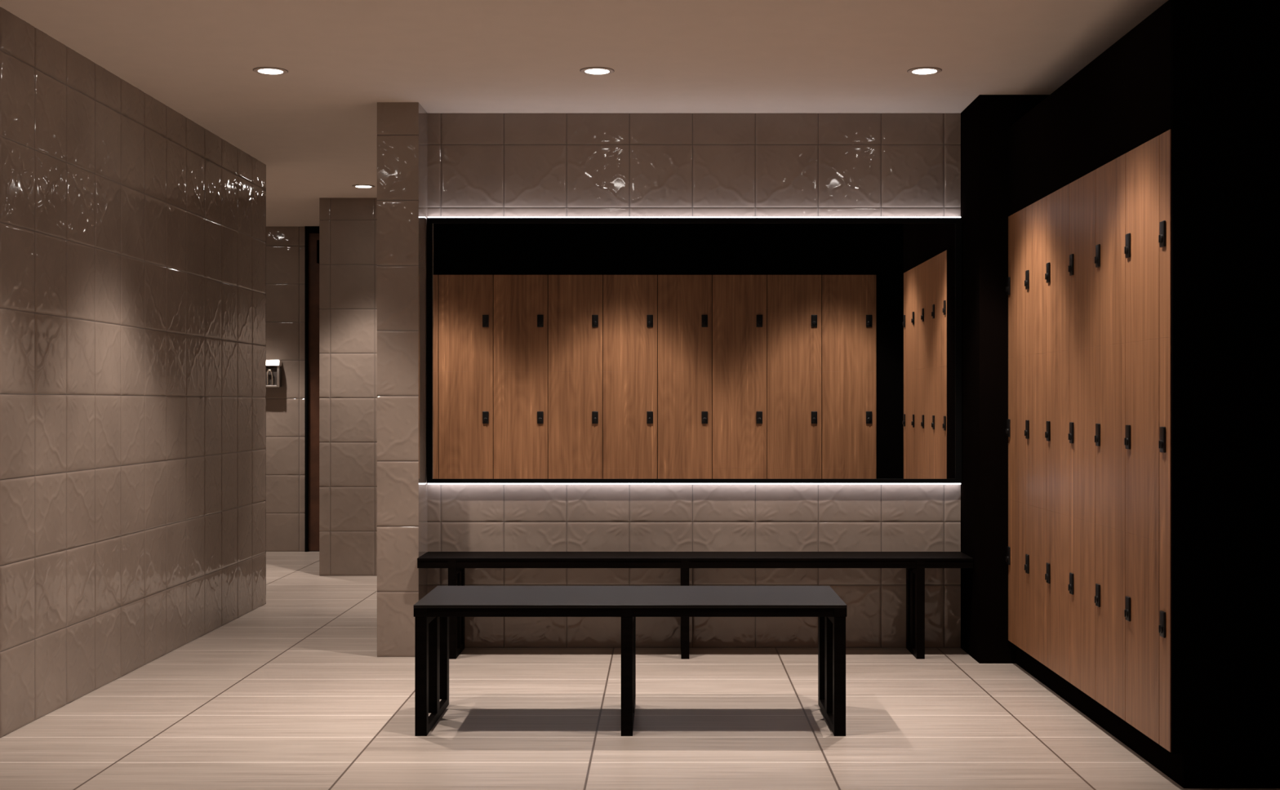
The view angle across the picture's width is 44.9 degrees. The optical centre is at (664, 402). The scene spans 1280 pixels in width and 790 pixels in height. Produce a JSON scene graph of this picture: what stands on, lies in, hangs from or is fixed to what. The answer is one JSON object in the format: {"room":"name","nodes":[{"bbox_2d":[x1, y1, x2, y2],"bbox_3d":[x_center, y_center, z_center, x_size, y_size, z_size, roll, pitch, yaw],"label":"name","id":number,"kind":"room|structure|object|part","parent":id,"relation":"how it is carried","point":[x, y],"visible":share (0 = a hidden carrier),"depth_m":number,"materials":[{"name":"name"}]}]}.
{"room":"changing room","nodes":[
{"label":"changing room","id":0,"kind":"room"},
{"bbox_2d":[0,7,266,737],"bbox_3d":[-2.404,-0.104,4.351,0.182,2.550,9.302,0,0,0],"label":"wall","id":1,"kind":"structure","parent":0,"point":[133,233],"depth_m":6.48,"materials":[{"name":"beige tile"}]},
{"bbox_2d":[266,226,304,551],"bbox_3d":[-0.600,-0.104,12.274,7.200,2.550,0.252,0,0,0],"label":"wall","id":2,"kind":"structure","parent":0,"point":[285,246],"depth_m":12.15,"materials":[{"name":"beige tile"}]},
{"bbox_2d":[266,360,281,386],"bbox_3d":[-3.095,-0.224,12.086,0.194,0.212,0.119,0,0,0],"label":"dryer","id":3,"kind":"object","parent":2,"relation":"attached to","point":[273,375],"visible":0.62,"depth_m":12.05,"materials":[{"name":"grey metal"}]},
{"bbox_3d":[-3.095,-0.306,12.091,0.194,0.048,0.109,0,0,0],"label":"lid","id":4,"kind":"part","parent":3,"relation":"part of","materials":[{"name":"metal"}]},
{"bbox_2d":[304,226,319,551],"bbox_3d":[-2.358,-0.104,12.175,0.917,2.550,0.090,0,0,0],"label":"trim","id":5,"kind":"structure","parent":2,"relation":"attached to","point":[308,229],"depth_m":12.13,"materials":[{"name":"black paint"}]},
{"bbox_2d":[308,233,319,551],"bbox_3d":[-2.373,-0.082,12.155,0.847,2.495,0.090,0,0,0],"label":"door","id":6,"kind":"structure","parent":2,"relation":"in","point":[313,238],"depth_m":12.16,"materials":[{"name":"black paint"}]},
{"bbox_2d":[319,198,377,576],"bbox_3d":[0.336,-0.104,10.599,5.328,2.550,0.302,0,0,0],"label":"wall","id":7,"kind":"structure","parent":0,"point":[348,227],"depth_m":10.45,"materials":[{"name":"beige tile"}]},
{"bbox_2d":[377,102,427,657],"bbox_3d":[-1.226,-0.104,7.359,0.191,2.550,0.482,0,0,0],"label":"wall pillar","id":8,"kind":"structure","parent":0,"point":[402,126],"depth_m":7.12,"materials":[{"name":"beige tile"}]},
{"bbox_2d":[0,0,1168,226],"bbox_3d":[-0.600,-1.699,7.700,7.600,0.640,9.400,0,0,0],"label":"ceiling","id":9,"kind":"structure","parent":0,"point":[313,126],"depth_m":6.20,"materials":[{"name":"beige paint"}]},
{"bbox_2d":[253,66,288,75],"bbox_3d":[-1.638,-1.377,6.440,0.143,0.004,0.143,0,0,0],"label":"recessed light","id":10,"kind":"object","parent":9,"relation":"in","point":[262,70],"visible":1,"depth_m":6.43,"materials":[{"name":"paint"}]},
{"bbox_2d":[351,184,374,188],"bbox_3d":[-1.920,-1.377,9.880,0.143,0.004,0.143,0,0,0],"label":"recessed light","id":11,"kind":"object","parent":9,"relation":"in","point":[361,186],"visible":1,"depth_m":9.87,"materials":[{"name":"white"}]},
{"bbox_2d":[580,66,614,75],"bbox_3d":[-0.280,-1.377,6.440,0.143,0.004,0.143,0,0,0],"label":"recessed light","id":12,"kind":"object","parent":9,"relation":"in","point":[591,70],"visible":1,"depth_m":6.43,"materials":[{"name":"white"}]},
{"bbox_2d":[906,66,942,75],"bbox_3d":[1.081,-1.377,6.440,0.143,0.004,0.143,0,0,0],"label":"recessed light","id":13,"kind":"object","parent":9,"relation":"in","point":[922,70],"visible":1,"depth_m":6.43,"materials":[{"name":"white"}]},
{"bbox_2d":[0,551,1279,789],"bbox_3d":[-0.600,1.231,6.000,7.600,0.120,12.800,0,0,0],"label":"floor","id":14,"kind":"structure","parent":0,"point":[293,692],"depth_m":5.69,"materials":[{"name":"beige tile"}]},
{"bbox_2d":[413,586,847,736],"bbox_3d":[-0.120,0.941,5.720,1.521,0.460,0.573,0,0,0],"label":"bench","id":15,"kind":"object","parent":14,"relation":"on","point":[432,613],"visible":1,"depth_m":5.47,"materials":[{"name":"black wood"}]},
{"bbox_3d":[-0.855,0.947,5.718,0.041,0.449,0.569,0,0,0],"label":"leg frame","id":16,"kind":"part","parent":15,"relation":"part of","materials":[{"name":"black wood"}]},
{"bbox_3d":[-0.133,0.947,5.718,0.041,0.449,0.569,0,0,0],"label":"leg frame","id":17,"kind":"part","parent":15,"relation":"part of","materials":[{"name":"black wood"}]},
{"bbox_3d":[-0.120,0.717,5.720,1.521,0.011,0.573,0,0,0],"label":"seat","id":18,"kind":"part","parent":15,"relation":"part of","materials":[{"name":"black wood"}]},
{"bbox_3d":[0.616,0.947,5.718,0.041,0.449,0.569,0,0,0],"label":"leg frame","id":19,"kind":"part","parent":15,"relation":"part of","materials":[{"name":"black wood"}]},
{"bbox_2d":[417,551,973,658],"bbox_3d":[0.140,0.941,7.223,2.538,0.460,0.315,0,0,0],"label":"bench","id":20,"kind":"object","parent":14,"relation":"on","point":[915,563],"visible":0.92,"depth_m":7.07,"materials":[{"name":"black wood"}]},
{"bbox_3d":[-0.970,0.947,7.221,0.037,0.449,0.311,0,0,0],"label":"leg frame","id":21,"kind":"part","parent":20,"relation":"part of","materials":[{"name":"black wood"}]},
{"bbox_3d":[0.095,0.947,7.221,0.037,0.449,0.311,0,0,0],"label":"leg frame","id":22,"kind":"part","parent":20,"relation":"part of","materials":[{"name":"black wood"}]},
{"bbox_3d":[0.140,0.717,7.223,2.538,0.011,0.315,0,0,0],"label":"seat","id":23,"kind":"part","parent":20,"relation":"part of","materials":[{"name":"black wood"}]},
{"bbox_3d":[1.169,0.947,7.221,0.037,0.449,0.311,0,0,0],"label":"leg frame","id":24,"kind":"part","parent":20,"relation":"part of","materials":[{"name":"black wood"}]},
{"bbox_2d":[960,94,1049,663],"bbox_3d":[2.006,-0.104,7.216,1.188,2.550,0.543,0,0,0],"label":"wall pier","id":25,"kind":"object","parent":14,"relation":"on","point":[985,122],"visible":0.21,"depth_m":6.94,"materials":[{"name":"black paint"}]},
{"bbox_2d":[1016,646,1182,786],"bbox_3d":[1.808,1.119,5.830,0.465,0.103,2.226,0,0,0],"label":"baseboard","id":26,"kind":"structure","parent":14,"relation":"on","point":[1170,764],"depth_m":5.50,"materials":[{"name":"black paint"}]},
{"bbox_2d":[1005,207,1026,652],"bbox_3d":[1.782,0.117,6.774,0.516,1.898,0.336,0,0,0],"label":"locker","id":27,"kind":"object","parent":26,"relation":"on","point":[1015,291],"visible":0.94,"depth_m":6.76,"materials":[{"name":"brown wood"}]},
{"bbox_3d":[1.550,-0.515,6.774,0.020,0.633,0.334,0,0,0],"label":"door","id":28,"kind":"part","parent":27,"relation":"part of","materials":[{"name":"brown wood"}]},
{"bbox_3d":[1.550,0.117,6.774,0.020,0.632,0.334,0,0,0],"label":"door","id":29,"kind":"part","parent":27,"relation":"part of","materials":[{"name":"brown wood"}]},
{"bbox_3d":[1.550,0.750,6.774,0.020,0.633,0.334,0,0,0],"label":"door","id":30,"kind":"part","parent":27,"relation":"part of","materials":[{"name":"brown wood"}]},
{"bbox_2d":[1024,196,1046,666],"bbox_3d":[1.782,0.117,6.427,0.516,1.898,0.355,0,0,0],"label":"locker","id":31,"kind":"object","parent":26,"relation":"on","point":[1035,283],"visible":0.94,"depth_m":6.42,"materials":[{"name":"brown wood"}]},
{"bbox_3d":[1.550,-0.515,6.427,0.020,0.633,0.353,0,0,0],"label":"door","id":32,"kind":"part","parent":31,"relation":"part of","materials":[{"name":"brown wood"}]},
{"bbox_3d":[1.550,0.117,6.427,0.020,0.632,0.353,0,0,0],"label":"door","id":33,"kind":"part","parent":31,"relation":"part of","materials":[{"name":"brown wood"}]},
{"bbox_3d":[1.550,0.750,6.427,0.020,0.633,0.353,0,0,0],"label":"door","id":34,"kind":"part","parent":31,"relation":"part of","materials":[{"name":"brown wood"}]},
{"bbox_2d":[1044,183,1070,682],"bbox_3d":[1.782,0.117,6.070,0.516,1.898,0.355,0,0,0],"label":"locker","id":35,"kind":"object","parent":26,"relation":"on","point":[1057,275],"visible":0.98,"depth_m":6.07,"materials":[{"name":"brown wood"}]},
{"bbox_3d":[1.550,-0.515,6.070,0.020,0.633,0.353,0,0,0],"label":"door","id":36,"kind":"part","parent":35,"relation":"part of","materials":[{"name":"brown wood"}]},
{"bbox_3d":[1.550,0.117,6.070,0.020,0.632,0.353,0,0,0],"label":"door","id":37,"kind":"part","parent":35,"relation":"part of","materials":[{"name":"brown wood"}]},
{"bbox_3d":[1.550,0.750,6.070,0.020,0.633,0.353,0,0,0],"label":"door","id":38,"kind":"part","parent":35,"relation":"part of","materials":[{"name":"brown wood"}]},
{"bbox_2d":[1068,169,1096,700],"bbox_3d":[1.782,0.117,5.713,0.516,1.898,0.355,0,0,0],"label":"locker","id":39,"kind":"object","parent":26,"relation":"on","point":[1082,267],"visible":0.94,"depth_m":5.69,"materials":[{"name":"brown wood"}]},
{"bbox_3d":[1.550,-0.515,5.713,0.020,0.633,0.353,0,0,0],"label":"door","id":40,"kind":"part","parent":39,"relation":"part of","materials":[{"name":"brown wood"}]},
{"bbox_3d":[1.550,0.117,5.713,0.020,0.632,0.353,0,0,0],"label":"door","id":41,"kind":"part","parent":39,"relation":"part of","materials":[{"name":"brown wood"}]},
{"bbox_3d":[1.550,0.750,5.713,0.020,0.633,0.353,0,0,0],"label":"door","id":42,"kind":"part","parent":39,"relation":"part of","materials":[{"name":"brown wood"}]},
{"bbox_2d":[1094,153,1125,720],"bbox_3d":[1.782,0.117,5.357,0.516,1.898,0.355,0,0,0],"label":"locker","id":43,"kind":"object","parent":26,"relation":"on","point":[1110,178],"visible":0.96,"depth_m":5.33,"materials":[{"name":"brown wood"}]},
{"bbox_3d":[1.550,-0.515,5.357,0.020,0.633,0.353,0,0,0],"label":"door","id":44,"kind":"part","parent":43,"relation":"part of","materials":[{"name":"brown wood"}]},
{"bbox_3d":[1.550,0.117,5.357,0.020,0.632,0.353,0,0,0],"label":"door","id":45,"kind":"part","parent":43,"relation":"part of","materials":[{"name":"brown wood"}]},
{"bbox_3d":[1.550,0.750,5.357,0.020,0.633,0.353,0,0,0],"label":"door","id":46,"kind":"part","parent":43,"relation":"part of","materials":[{"name":"brown wood"}]},
{"bbox_2d":[1124,135,1159,744],"bbox_3d":[1.782,0.117,5.000,0.516,1.898,0.355,0,0,0],"label":"locker","id":47,"kind":"object","parent":26,"relation":"on","point":[1141,250],"visible":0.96,"depth_m":4.97,"materials":[{"name":"brown wood"}]},
{"bbox_2d":[1008,0,1171,216],"bbox_3d":[1.790,-1.032,5.830,0.500,0.395,2.226,0,0,0],"label":"wall","id":48,"kind":"structure","parent":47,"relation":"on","point":[1120,101],"depth_m":5.52,"materials":[{"name":"black paint"}]},
{"bbox_3d":[1.550,-0.515,5.000,0.020,0.633,0.353,0,0,0],"label":"door","id":49,"kind":"part","parent":47,"relation":"part of","materials":[{"name":"brown wood"}]},
{"bbox_3d":[1.550,0.117,5.000,0.020,0.632,0.353,0,0,0],"label":"door","id":50,"kind":"part","parent":47,"relation":"part of","materials":[{"name":"brown wood"}]},
{"bbox_3d":[1.550,0.750,5.000,0.020,0.633,0.353,0,0,0],"label":"door","id":51,"kind":"part","parent":47,"relation":"part of","materials":[{"name":"brown wood"}]},
{"bbox_2d":[1158,128,1171,752],"bbox_3d":[1.782,0.117,4.769,0.516,1.898,0.103,0,0,0],"label":"locker","id":52,"kind":"object","parent":26,"relation":"on","point":[1165,139],"visible":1,"depth_m":4.76,"materials":[{"name":"brown wood"}]},
{"bbox_3d":[1.550,-0.515,4.769,0.020,0.633,0.101,0,0,0],"label":"door","id":53,"kind":"part","parent":52,"relation":"part of","materials":[{"name":"brown wood"}]},
{"bbox_3d":[1.550,0.117,4.769,0.020,0.632,0.101,0,0,0],"label":"door","id":54,"kind":"part","parent":52,"relation":"part of","materials":[{"name":"brown wood"}]},
{"bbox_3d":[1.550,0.750,4.769,0.020,0.633,0.101,0,0,0],"label":"door","id":55,"kind":"part","parent":52,"relation":"part of","materials":[{"name":"brown wood"}]},
{"bbox_2d":[1171,0,1279,788],"bbox_3d":[1.921,-0.029,4.707,0.757,2.400,0.019,0,0,0],"label":"wall","id":56,"kind":"structure","parent":14,"relation":"on","point":[1225,54],"depth_m":4.70,"materials":[{"name":"black paint"}]},
{"bbox_2d":[427,113,960,648],"bbox_3d":[0.735,-0.104,7.493,3.731,2.550,0.214,0,0,0],"label":"wall","id":57,"kind":"structure","parent":0,"point":[479,164],"depth_m":7.39,"materials":[{"name":"beige tile"}]},
{"bbox_2d":[426,216,961,484],"bbox_3d":[0.141,-0.246,7.362,2.536,1.272,0.039,0,0,0],"label":"mirror","id":58,"kind":"object","parent":57,"relation":"attached to","point":[562,350],"visible":1,"depth_m":7.35,"materials":[{"name":"black mirror"}]}
]}

